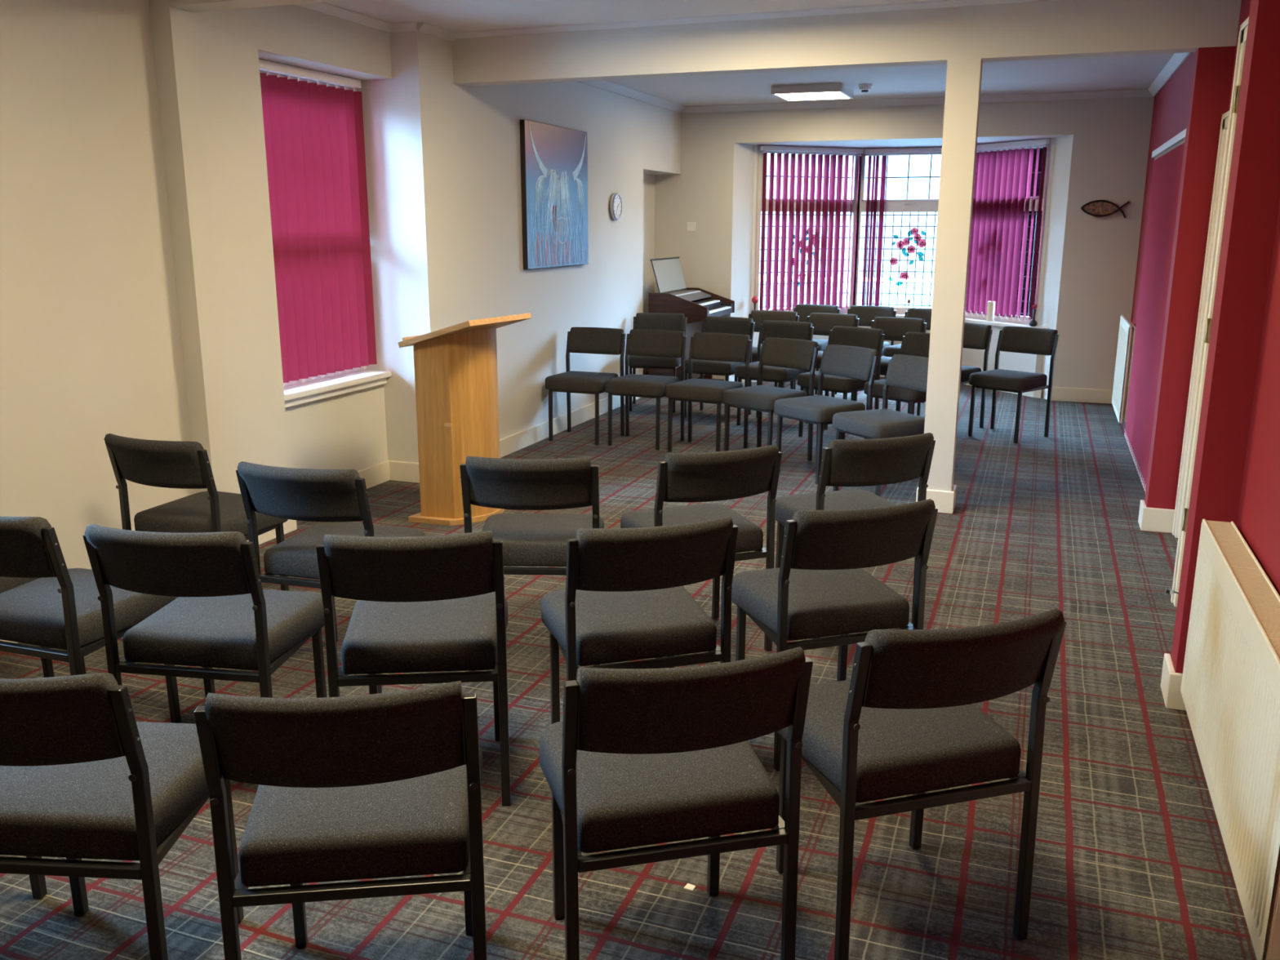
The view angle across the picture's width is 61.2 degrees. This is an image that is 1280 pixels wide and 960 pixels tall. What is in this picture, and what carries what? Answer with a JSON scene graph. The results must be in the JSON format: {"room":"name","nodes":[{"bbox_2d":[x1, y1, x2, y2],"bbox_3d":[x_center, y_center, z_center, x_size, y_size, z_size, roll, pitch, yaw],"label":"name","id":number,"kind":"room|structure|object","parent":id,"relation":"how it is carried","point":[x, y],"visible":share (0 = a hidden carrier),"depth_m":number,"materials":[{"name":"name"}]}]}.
{"room":"house of worship","nodes":[
{"label":"house of worship","id":0,"kind":"room"},
{"bbox_2d":[148,0,236,493],"bbox_3d":[-2.055,-0.939,5.014,0.110,2.770,0.150,5,14,20],"label":"wall","id":1,"kind":"structure","parent":0,"point":[173,29],"depth_m":4.93,"materials":[{"name":"white paint"}]},
{"bbox_2d":[0,0,391,569],"bbox_3d":[-3.188,-0.402,2.747,0.410,2.770,8.795,5,14,20],"label":"wall","id":2,"kind":"structure","parent":0,"point":[91,345],"depth_m":4.65,"materials":[{"name":"white paint"}]},
{"bbox_2d":[259,70,365,386],"bbox_3d":[-1.998,-1.436,6.213,0.095,1.753,1.195,5,14,20],"label":"window","id":3,"kind":"structure","parent":2,"relation":"in","point":[300,381],"depth_m":6.39,"materials":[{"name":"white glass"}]},
{"bbox_2d":[258,58,377,386],"bbox_3d":[-1.900,-1.426,6.139,0.073,1.728,1.197,5,14,20],"label":"vertical blind","id":4,"kind":"object","parent":3,"relation":"attached to","point":[314,132],"visible":0.66,"depth_m":6.22,"materials":[{"name":"pink fabric"}]},
{"bbox_2d":[283,369,391,408],"bbox_3d":[-1.919,-0.537,6.396,0.285,0.080,1.195,5,14,20],"label":"window sill","id":5,"kind":"structure","parent":2,"relation":"attached to","point":[317,389],"depth_m":6.39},
{"bbox_2d":[349,31,681,462],"bbox_3d":[-0.726,-1.886,9.009,0.597,2.770,4.986,5,14,20],"label":"wall","id":6,"kind":"structure","parent":0,"point":[442,156],"depth_m":7.37,"materials":[{"name":"white paint"}]},
{"bbox_2d":[0,369,648,643],"bbox_3d":[-2.086,0.339,5.345,0.378,0.130,13.581,5,14,20],"label":"baseboard","id":7,"kind":"structure","parent":6,"relation":"attached to","point":[517,441],"depth_m":8.05,"materials":[{"name":"beige paint"}]},
{"bbox_2d":[389,460,419,483],"bbox_3d":[-1.468,-0.049,6.984,0.338,0.130,0.020,5,14,20],"label":"baseboard","id":8,"kind":"structure","parent":6,"relation":"attached to","point":[402,471],"depth_m":6.99,"materials":[{"name":"beige paint"}]},
{"bbox_2d":[520,120,588,269],"bbox_3d":[-0.634,-2.154,8.246,0.041,1.035,1.135,5,14,20],"label":"painting","id":9,"kind":"object","parent":6,"relation":"attached to","point":[554,158],"visible":1,"depth_m":8.15,"materials":[{"name":"fabric"}]},
{"bbox_2d":[609,193,622,220],"bbox_3d":[-0.208,-2.374,9.390,0.039,0.228,0.228,5,14,20],"label":"wall clock","id":10,"kind":"object","parent":6,"relation":"attached to","point":[615,202],"visible":1,"depth_m":9.36,"materials":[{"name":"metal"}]},
{"bbox_2d":[292,0,1055,41],"bbox_3d":[0.419,-2.335,5.009,4.534,0.045,2.150,5,14,20],"label":"trim","id":11,"kind":"structure","parent":6,"relation":"attached to","point":[323,7],"depth_m":6.08,"materials":[{"name":"white paint"}]},
{"bbox_2d":[575,52,1191,113],"bbox_3d":[1.686,-3.066,8.124,4.335,0.060,4.431,5,14,20],"label":"trim","id":12,"kind":"structure","parent":6,"relation":"attached to","point":[1176,60],"depth_m":9.83,"materials":[{"name":"white paint"}]},
{"bbox_2d":[0,377,1257,959],"bbox_3d":[0.203,0.485,5.238,5.250,0.100,15.300,5,14,20],"label":"floor","id":13,"kind":"structure","parent":0,"point":[1131,860],"depth_m":3.09,"materials":[{"name":"carpet"}]},
{"bbox_2d":[0,576,54,677],"bbox_3d":[-2.369,0.387,3.620,0.496,0.834,0.570,6,15,24],"label":"chair","id":14,"kind":"object","parent":13,"relation":"on","point":[6,584],"visible":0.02,"depth_m":3.66,"materials":[{"name":"grey fabric"}]},
{"bbox_2d":[26,855,47,898],"bbox_3d":[-1.734,0.675,2.409,0.496,0.834,0.570,3,14,12],"label":"chair leg","id":15,"kind":"object","parent":13,"relation":"on","point":[37,882],"visible":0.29,"depth_m":2.67,"materials":[{"name":"grey metal"}]},
{"bbox_2d":[0,515,181,723],"bbox_3d":[-1.816,0.446,3.372,0.496,0.834,0.570,5,14,18],"label":"chair","id":16,"kind":"object","parent":13,"relation":"on","point":[61,608],"visible":0.75,"depth_m":3.21,"materials":[{"name":"grey fabric"}]},
{"bbox_2d":[0,672,244,959],"bbox_3d":[-1.179,0.705,2.285,0.496,0.834,0.570,1,13,4],"label":"chair","id":17,"kind":"object","parent":13,"relation":"on","point":[80,777],"visible":0.83,"depth_m":2.13,"materials":[{"name":"grey fabric"}]},
{"bbox_2d":[104,433,288,591],"bbox_3d":[-1.791,0.197,4.420,0.496,0.834,0.570,5,14,21],"label":"chair","id":18,"kind":"object","parent":13,"relation":"on","point":[182,464],"visible":0.69,"depth_m":4.22,"materials":[{"name":"grey fabric"}]},
{"bbox_2d":[82,524,326,697],"bbox_3d":[-1.250,0.486,3.206,0.496,0.834,0.570,2,14,9],"label":"chair","id":19,"kind":"object","parent":13,"relation":"on","point":[222,616],"visible":0.85,"depth_m":3.04,"materials":[{"name":"grey fabric"}]},
{"bbox_2d":[235,461,426,693],"bbox_3d":[-1.105,0.309,3.954,0.496,0.834,0.570,4,14,16],"label":"chair","id":20,"kind":"object","parent":13,"relation":"on","point":[334,498],"visible":0.69,"depth_m":3.70,"materials":[{"name":"grey fabric"}]},
{"bbox_2d":[194,680,487,959],"bbox_3d":[-0.564,0.723,2.210,0.496,0.834,0.570,-2,13,-7],"label":"chair","id":21,"kind":"object","parent":13,"relation":"on","point":[388,784],"visible":1,"depth_m":2.04,"materials":[{"name":"grey fabric"}]},
{"bbox_2d":[315,530,511,806],"bbox_3d":[-0.631,0.496,3.167,0.496,0.834,0.570,-1,13,-5],"label":"chair","id":22,"kind":"object","parent":13,"relation":"on","point":[428,603],"visible":0.94,"depth_m":3.00,"materials":[{"name":"grey fabric"}]},
{"bbox_2d":[397,312,531,525],"bbox_3d":[-0.946,-0.352,6.069,0.497,1.143,0.630,7,15,27],"label":"lectern","id":23,"kind":"object","parent":13,"relation":"on","point":[455,366],"visible":0.73,"depth_m":5.94,"materials":[{"name":"brown wood"}]},
{"bbox_2d":[444,422,452,426],"bbox_3d":[-1.010,-0.352,6.122,0.185,0.018,0.440,7,15,27],"label":"shelf","id":24,"kind":"object","parent":23,"relation":"attached to","point":[446,424],"depth_m":5.90,"materials":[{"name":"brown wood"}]},
{"bbox_2d":[459,456,604,671],"bbox_3d":[-0.386,0.274,4.102,0.496,0.834,0.570,0,13,2],"label":"chair","id":25,"kind":"object","parent":13,"relation":"on","point":[529,540],"visible":0.66,"depth_m":3.85,"materials":[{"name":"grey fabric"}]},
{"bbox_2d":[545,327,626,444],"bbox_3d":[-0.415,-0.739,8.371,0.496,0.834,0.570,5,14,21],"label":"chair","id":26,"kind":"object","parent":13,"relation":"on","point":[597,340],"visible":0.91,"depth_m":8.38,"materials":[{"name":"grey fabric"}]},
{"bbox_2d":[541,515,738,724],"bbox_3d":[-0.018,0.475,3.259,0.496,0.834,0.570,-4,14,-17],"label":"chair","id":27,"kind":"object","parent":13,"relation":"on","point":[624,597],"visible":0.88,"depth_m":3.08,"materials":[{"name":"grey fabric"}]},
{"bbox_2d":[604,328,687,450],"bbox_3d":[0.049,-0.697,8.195,0.496,0.834,0.570,6,15,23],"label":"chair","id":28,"kind":"object","parent":13,"relation":"on","point":[639,342],"visible":0.91,"depth_m":8.19,"materials":[{"name":"grey fabric"}]},
{"bbox_2d":[628,312,686,412],"bbox_3d":[0.150,-1.068,9.757,0.496,0.834,0.570,2,14,9],"label":"chair","id":29,"kind":"object","parent":13,"relation":"on","point":[648,321],"visible":0.56,"depth_m":9.81,"materials":[{"name":"grey fabric"}]},
{"bbox_2d":[538,646,813,959],"bbox_3d":[0.051,0.693,2.340,0.496,0.834,0.570,-3,14,-13],"label":"chair","id":30,"kind":"object","parent":13,"relation":"on","point":[636,757],"visible":1,"depth_m":2.16,"materials":[{"name":"grey fabric"}]},
{"bbox_2d":[684,883,695,890],"bbox_3d":[0.126,1.028,2.729,0.024,0.002,0.022,8,15,30],"label":"paper scrap","id":31,"kind":"object","parent":13,"relation":"on","point":[689,886],"visible":1,"depth_m":2.73,"materials":[{"name":"paper"}]},
{"bbox_2d":[648,257,734,381],"bbox_3d":[0.525,-1.539,10.735,0.585,1.300,0.980,5,14,20],"label":"electronic keyboard","id":32,"kind":"object","parent":13,"relation":"on","point":[673,296],"visible":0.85,"depth_m":10.52,"materials":[{"name":"brown wood"}]},
{"bbox_2d":[620,444,782,658],"bbox_3d":[0.227,0.246,4.224,0.496,0.834,0.570,-5,14,-21],"label":"chair","id":33,"kind":"object","parent":13,"relation":"on","point":[714,476],"visible":0.66,"depth_m":3.99,"materials":[{"name":"grey fabric"}]},
{"bbox_2d":[665,332,751,452],"bbox_3d":[0.505,-0.639,7.952,0.496,0.834,0.570,7,15,28],"label":"chair","id":34,"kind":"object","parent":13,"relation":"on","point":[725,347],"visible":0.91,"depth_m":7.94,"materials":[{"name":"grey fabric"}]},
{"bbox_2d":[684,315,755,421],"bbox_3d":[0.675,-0.974,9.363,0.496,0.834,0.570,7,15,28],"label":"chair","id":35,"kind":"object","parent":13,"relation":"on","point":[731,325],"visible":0.59,"depth_m":9.33,"materials":[{"name":"grey fabric"}]},
{"bbox_2d":[734,310,799,389],"bbox_3d":[1.163,-1.132,10.033,0.496,0.834,0.570,7,15,25],"label":"chair","id":36,"kind":"object","parent":13,"relation":"on","point":[758,317],"visible":0.25,"depth_m":10.13,"materials":[{"name":"grey fabric"}]},
{"bbox_2d":[721,337,818,461],"bbox_3d":[0.918,-0.554,7.597,0.570,0.834,0.496,-12,18,-42],"label":"chair","id":37,"kind":"object","parent":13,"relation":"on","point":[795,353],"visible":0.91,"depth_m":7.56,"materials":[{"name":"grey fabric"}]},
{"bbox_2d":[735,320,813,429],"bbox_3d":[1.116,-0.882,8.979,0.496,0.834,0.570,9,16,33],"label":"chair","id":38,"kind":"object","parent":13,"relation":"on","point":[769,328],"visible":0.62,"depth_m":8.94,"materials":[{"name":"grey fabric"}]},
{"bbox_2d":[777,303,840,394],"bbox_3d":[1.683,-1.318,10.820,0.496,0.834,0.570,8,15,29],"label":"chair","id":39,"kind":"object","parent":13,"relation":"on","point":[803,311],"visible":0.29,"depth_m":10.91,"materials":[{"name":"grey fabric"}]},
{"bbox_2d":[790,312,859,400],"bbox_3d":[1.654,-1.066,9.755,0.496,0.834,0.570,8,15,30],"label":"chair","id":40,"kind":"object","parent":13,"relation":"on","point":[822,322],"visible":0.3,"depth_m":9.85,"materials":[{"name":"grey fabric"}]},
{"bbox_2d":[773,344,879,484],"bbox_3d":[1.232,-0.447,7.146,0.570,0.834,0.496,-9,16,-33],"label":"chair","id":41,"kind":"object","parent":13,"relation":"on","point":[845,361],"visible":0.88,"depth_m":7.05,"materials":[{"name":"grey fabric"}]},
{"bbox_2d":[731,498,937,771],"bbox_3d":[0.597,0.430,3.449,0.496,0.834,0.570,-4,14,-17],"label":"chair","id":42,"kind":"object","parent":13,"relation":"on","point":[820,587],"visible":0.8,"depth_m":3.28,"materials":[{"name":"grey fabric"}]},
{"bbox_2d":[797,326,884,439],"bbox_3d":[1.568,-0.756,8.449,0.496,0.834,0.570,12,18,42],"label":"chair","id":43,"kind":"object","parent":13,"relation":"on","point":[869,338],"visible":0.66,"depth_m":8.38,"materials":[{"name":"grey fabric"}]},
{"bbox_2d":[775,432,935,639],"bbox_3d":[0.865,0.190,4.462,0.496,0.834,0.570,-5,14,-19],"label":"chair","id":44,"kind":"object","parent":13,"relation":"on","point":[877,461],"visible":0.68,"depth_m":4.20,"materials":[{"name":"grey fabric"}]},
{"bbox_2d":[835,305,896,394],"bbox_3d":[2.210,-1.278,10.653,0.496,0.834,0.570,7,15,27],"label":"chair","id":45,"kind":"object","parent":13,"relation":"on","point":[866,314],"visible":0.33,"depth_m":10.76,"materials":[{"name":"grey fabric"}]},
{"bbox_2d":[832,354,928,497],"bbox_3d":[1.526,-0.319,6.609,0.570,0.834,0.496,-7,15,-28],"label":"chair","id":46,"kind":"object","parent":13,"relation":"on","point":[904,371],"visible":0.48,"depth_m":6.56,"materials":[{"name":"grey fabric"}]},
{"bbox_2d":[853,316,926,415],"bbox_3d":[2.146,-0.966,9.335,0.496,0.834,0.570,9,16,32],"label":"chair","id":47,"kind":"object","parent":13,"relation":"on","point":[894,328],"visible":0.28,"depth_m":9.42,"materials":[{"name":"grey fabric"}]},
{"bbox_2d":[863,332,930,439],"bbox_3d":[2.001,-0.647,7.993,0.570,0.834,0.496,-10,17,-38],"label":"chair","id":48,"kind":"object","parent":13,"relation":"on","point":[914,344],"visible":0.34,"depth_m":7.96,"materials":[{"name":"grey fabric"}]},
{"bbox_2d":[883,307,931,402],"bbox_3d":[2.653,-1.202,10.332,0.496,0.834,0.570,11,17,38],"label":"chair","id":49,"kind":"object","parent":13,"relation":"on","point":[913,313],"visible":0.27,"depth_m":10.42,"materials":[{"name":"grey fabric"}]},
{"bbox_2d":[775,608,1066,959],"bbox_3d":[0.623,0.647,2.537,0.496,0.834,0.570,-4,14,-16],"label":"chair","id":50,"kind":"object","parent":13,"relation":"on","point":[906,721],"visible":0.96,"depth_m":2.37,"materials":[{"name":"grey fabric"}]},
{"bbox_2d":[907,322,992,427],"bbox_3d":[2.527,-0.851,8.854,0.570,0.834,0.496,-12,18,-40],"label":"chair","id":51,"kind":"object","parent":13,"relation":"on","point":[976,336],"visible":0.41,"depth_m":8.79,"materials":[{"name":"grey fabric"}]},
{"bbox_2d":[924,57,982,491],"bbox_3d":[1.740,-1.038,6.077,0.172,2.479,0.150,5,14,20],"label":"pillar","id":52,"kind":"structure","parent":13,"relation":"on","point":[963,76],"depth_m":5.97,"materials":[{"name":"white paint"}]},
{"bbox_2d":[915,484,956,514],"bbox_3d":[1.739,0.105,6.348,0.212,0.130,0.190,5,14,20],"label":"baseboard","id":53,"kind":"structure","parent":52,"relation":"attached to","point":[944,501],"depth_m":6.25,"materials":[{"name":"beige paint"}]},
{"bbox_2d":[968,326,1059,443],"bbox_3d":[2.915,-0.758,8.467,0.570,0.834,0.496,-12,18,-41],"label":"chair","id":54,"kind":"object","parent":13,"relation":"on","point":[1031,340],"visible":1,"depth_m":8.41,"materials":[{"name":"grey fabric"}]},
{"bbox_2d":[1144,45,1235,509],"bbox_3d":[3.008,-0.929,5.624,0.470,2.479,0.150,5,14,20],"label":"wall pier","id":55,"kind":"object","parent":13,"relation":"on","point":[1213,67],"visible":0.33,"depth_m":5.58,"materials":[{"name":"red paint"}]},
{"bbox_2d":[1124,128,1186,491],"bbox_3d":[3.344,-1.101,7.011,0.044,2.125,2.651,5,14,20],"label":"vertical blind","id":56,"kind":"object","parent":55,"relation":"attached to","point":[1168,160],"visible":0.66,"depth_m":7.10,"materials":[{"name":"fabric"}]},
{"bbox_2d":[1137,499,1174,533],"bbox_3d":[2.853,0.201,5.950,0.183,0.130,0.190,5,14,20],"label":"baseboard","id":57,"kind":"object","parent":55,"relation":"attached to","point":[1150,519],"visible":0.82,"depth_m":5.87,"materials":[{"name":"beige paint"}]},
{"bbox_2d":[324,0,1174,106],"bbox_3d":[-0.028,-2.160,3.955,5.250,0.100,13.941,5,14,20],"label":"ceiling","id":58,"kind":"structure","parent":0,"point":[1132,72],"depth_m":8.01,"materials":[{"name":"white paint"}]},
{"bbox_2d":[168,0,342,12],"bbox_3d":[0.171,-1.984,3.926,4.630,0.230,0.150,5,14,20],"label":"beam","id":59,"kind":"structure","parent":58,"relation":"attached to","point":[194,6],"depth_m":4.62,"materials":[{"name":"white paint"}]},
{"bbox_2d":[771,82,853,101],"bbox_3d":[1.500,-3.357,9.367,0.600,0.068,0.600,5,14,20],"label":"ceiling light","id":60,"kind":"object","parent":58,"relation":"attached to","point":[839,91],"visible":1,"depth_m":9.17,"materials":[{"name":"white plastic"}]},
{"bbox_2d":[775,91,848,100],"bbox_3d":[1.500,-3.331,9.373,0.550,0.006,0.550,5,14,20],"label":"diffuser","id":61,"kind":"object","parent":60,"relation":"attached to","point":[785,95],"depth_m":9.36,"materials":[{"name":"white plastic"}]},
{"bbox_2d":[452,0,1241,86],"bbox_3d":[0.903,-2.457,6.056,4.347,0.291,0.150,5,14,20],"label":"beam","id":62,"kind":"structure","parent":58,"relation":"attached to","point":[1057,28],"depth_m":5.88,"materials":[{"name":"white paint"}]},
{"bbox_2d":[857,84,871,92],"bbox_3d":[1.898,-3.302,9.120,0.116,0.060,0.116,5,14,20],"label":"smoke detector","id":63,"kind":"object","parent":58,"relation":"attached to","point":[863,87],"visible":1,"depth_m":9.08,"materials":[{"name":"white plastic"}]},
{"bbox_2d":[752,322,1043,373],"bbox_3d":[2.667,-1.359,11.415,3.040,0.640,1.200,5,14,20],"label":"wall","id":64,"kind":"structure","parent":0,"point":[1019,362],"depth_m":10.84,"materials":[{"name":"white paint"}]},
{"bbox_2d":[742,368,1041,398],"bbox_3d":[2.613,-1.077,11.332,3.000,0.130,1.010,5,14,20],"label":"baseboard","id":65,"kind":"structure","parent":64,"relation":"attached to","point":[1037,393],"depth_m":10.48,"materials":[{"name":"beige paint"}]},
{"bbox_2d":[746,312,1048,328],"bbox_3d":[2.637,-1.668,11.255,3.058,0.035,1.158,5,14,20],"label":"window sill","id":66,"kind":"structure","parent":64,"relation":"on","point":[971,320],"depth_m":10.81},
{"bbox_2d":[751,296,758,310],"bbox_3d":[1.194,-1.799,11.241,0.072,0.224,0.075,5,14,20],"label":"bud vase","id":67,"kind":"object","parent":66,"relation":"on","point":[754,300],"visible":0.85,"depth_m":11.21,"materials":[{"name":"glass"}]},
{"bbox_2d":[986,301,995,321],"bbox_3d":[3.527,-1.702,10.877,0.074,0.208,0.074,5,14,20],"label":"pillar candle","id":68,"kind":"object","parent":66,"relation":"on","point":[991,304],"visible":1,"depth_m":10.85,"materials":[{"name":"wax"}]},
{"bbox_2d":[1029,303,1037,326],"bbox_3d":[3.760,-1.572,10.322,0.076,0.211,0.076,5,14,20],"label":"bud vase","id":69,"kind":"object","parent":66,"relation":"on","point":[1033,322],"visible":1,"depth_m":10.31,"materials":[{"name":"black glass"}]},
{"bbox_2d":[750,137,1055,325],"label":"window","id":70,"kind":"structure","parent":64,"relation":"in","point":[1053,139],"depth_m":11.02,"materials":[{"name":"white plastic"}]},
{"bbox_2d":[755,145,860,312],"bbox_3d":[1.768,-2.641,11.518,1.273,1.735,0.095,-6,15,-24],"label":"window","id":71,"kind":"structure","parent":70,"relation":"attached to","point":[761,152],"depth_m":11.52,"materials":[{"name":"clear glass"}]},
{"bbox_2d":[759,145,862,311],"bbox_3d":[1.800,-2.628,11.429,1.242,1.695,0.089,-6,15,-24],"label":"vertical blind","id":72,"kind":"object","parent":71,"relation":"attached to","point":[840,157],"visible":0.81,"depth_m":11.39,"materials":[{"name":"fabric"}]},
{"bbox_2d":[853,146,942,314],"bbox_3d":[2.840,-2.656,11.588,1.060,1.735,0.122,5,14,20],"label":"window","id":73,"kind":"structure","parent":70,"relation":"attached to","point":[906,205],"depth_m":11.61,"materials":[{"name":"clear glass"}]},
{"bbox_2d":[861,147,942,306],"bbox_3d":[2.821,-2.662,11.519,0.910,1.668,0.083,5,14,20],"label":"vertical blind","id":74,"kind":"object","parent":70,"relation":"attached to","point":[875,171],"visible":0.9,"depth_m":11.60,"materials":[{"name":"fabric"}]},
{"bbox_2d":[964,137,1051,324],"bbox_3d":[3.611,-2.483,10.860,0.095,1.735,1.273,-6,15,-24],"label":"window","id":75,"kind":"structure","parent":70,"relation":"attached to","point":[1048,146],"depth_m":10.45,"materials":[{"name":"clear glass"}]},
{"bbox_2d":[964,138,1049,321],"bbox_3d":[3.534,-2.477,10.801,0.089,1.695,1.244,-6,15,-24],"label":"vertical blind","id":76,"kind":"object","parent":75,"relation":"attached to","point":[1000,175],"visible":0.76,"depth_m":10.69,"materials":[{"name":"fabric"}]},
{"bbox_2d":[728,134,1073,399],"bbox_3d":[2.491,-2.102,10.715,3.360,2.410,0.438,5,14,20],"label":"wall","id":77,"kind":"structure","parent":0,"point":[744,153],"depth_m":10.38,"materials":[{"name":"white paint"}]},
{"bbox_2d":[748,136,1058,148],"bbox_3d":[2.706,-3.458,10.991,3.360,0.100,1.359,5,14,20],"label":"ceiling","id":78,"kind":"structure","parent":0,"point":[907,143],"depth_m":10.79,"materials":[{"name":"white paint"}]},
{"bbox_2d":[654,96,1154,390],"bbox_3d":[2.345,-2.256,10.580,5.250,2.770,0.160,5,14,20],"label":"wall","id":79,"kind":"structure","parent":0,"point":[1111,140],"depth_m":10.05,"materials":[{"name":"white paint"}]},
{"bbox_2d":[686,222,695,231],"bbox_3d":[0.525,-2.598,11.091,0.090,0.090,0.014,5,14,20],"label":"socket plate","id":80,"kind":"object","parent":79,"relation":"attached to","point":[691,225],"visible":1,"depth_m":11.08,"materials":[{"name":"white plastic"}]},
{"bbox_2d":[712,374,1112,404],"bbox_3d":[2.313,-0.952,10.803,4.612,0.130,0.020,5,14,20],"label":"baseboard","id":81,"kind":"structure","parent":79,"relation":"attached to","point":[1059,393],"depth_m":10.14,"materials":[{"name":"beige paint"}]},
{"bbox_2d":[1080,200,1128,217],"bbox_3d":[4.183,-2.441,9.741,0.400,0.156,0.022,6,15,19],"label":"wall plaque","id":82,"kind":"object","parent":79,"relation":"attached to","point":[1091,203],"visible":1,"depth_m":9.74,"materials":[{"name":"brown wood"}]},
{"bbox_2d":[1130,52,1195,324],"bbox_3d":[3.869,-1.560,7.657,0.318,2.770,4.431,5,14,20],"label":"wall","id":83,"kind":"structure","parent":0,"point":[1171,102],"depth_m":8.39,"materials":[{"name":"red paint"}]},
{"bbox_2d":[1111,315,1136,422],"bbox_3d":[4.061,-0.906,9.024,0.128,0.866,1.298,5,14,20],"label":"radiator","id":84,"kind":"object","parent":83,"relation":"attached to","point":[1126,328],"visible":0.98,"depth_m":8.59,"materials":[{"name":"metal"}]},
{"bbox_2d":[1170,0,1279,673],"bbox_3d":[2.137,-0.554,3.411,0.563,2.770,0.157,5,14,20],"label":"wall","id":85,"kind":"structure","parent":0,"point":[1253,196],"depth_m":3.42,"materials":[{"name":"red paint"}]},
{"bbox_2d":[1228,0,1250,110],"bbox_3d":[2.853,-0.918,4.946,0.306,2.770,1.200,5,14,20],"label":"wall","id":86,"kind":"structure","parent":0,"point":[1245,4],"depth_m":5.21,"materials":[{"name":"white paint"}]},
{"bbox_2d":[1172,110,1229,537],"bbox_3d":[2.724,-0.651,5.150,0.030,2.157,0.968,5,14,20],"label":"door","id":87,"kind":"structure","parent":86,"relation":"attached to","point":[1224,119],"depth_m":5.53,"materials":[{"name":"beige paint"}]},
{"bbox_2d":[1236,202,1279,595],"bbox_3d":[0.998,0.203,0.215,0.438,2.770,6.793,5,14,20],"label":"wall","id":88,"kind":"structure","parent":0,"point":[1258,522],"depth_m":3.24,"materials":[{"name":"red paint"}]},
{"bbox_2d":[1160,653,1186,711],"bbox_3d":[1.920,0.712,3.792,0.145,0.130,0.197,5,14,20],"label":"baseboard","id":89,"kind":"object","parent":88,"relation":"attached to","point":[1171,681],"visible":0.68,"depth_m":3.73,"materials":[{"name":"beige paint"}]},
{"bbox_2d":[1180,519,1279,959],"bbox_3d":[1.631,0.590,2.904,0.108,0.607,1.515,5,14,20],"label":"radiator","id":90,"kind":"object","parent":88,"relation":"attached to","point":[1230,688],"visible":1,"depth_m":2.75,"materials":[{"name":"metal"}]},
{"bbox_2d":[1205,520,1279,658],"bbox_3d":[1.625,0.302,2.839,0.074,0.010,1.508,5,14,20],"label":"grille","id":91,"kind":"object","parent":90,"relation":"attached to","point":[1255,594],"depth_m":2.93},
{"bbox_3d":[2.410,-0.679,3.939,0.424,2.770,1.050,5,14,20],"label":"wall","id":92,"kind":"structure","parent":0,"visible":0},
{"bbox_2d":[1164,17,1248,607],"bbox_3d":[2.176,-0.516,4.068,0.075,2.392,1.015,5,14,20],"label":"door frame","id":93,"kind":"structure","parent":92,"relation":"in","point":[1174,592],"depth_m":4.45,"materials":[{"name":"beige paint"}]},
{"label":"outside","id":94,"kind":"structure","parent":0,"visible":0},
{"bbox_2d":[759,275,933,283],"bbox_3d":[3.681,-1.867,17.327,55.000,0.100,55.000,5,14,20],"label":"floor","id":95,"kind":"structure","parent":94,"point":[860,279],"depth_m":42.22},
{"bbox_2d":[758,275,933,308],"bbox_3d":[4.482,-2.405,16.459,15.000,1.350,0.300,5,14,20],"label":"wall","id":96,"kind":"structure","parent":95,"relation":"on","point":[886,286],"depth_m":16.52,"materials":[{"name":"white"}]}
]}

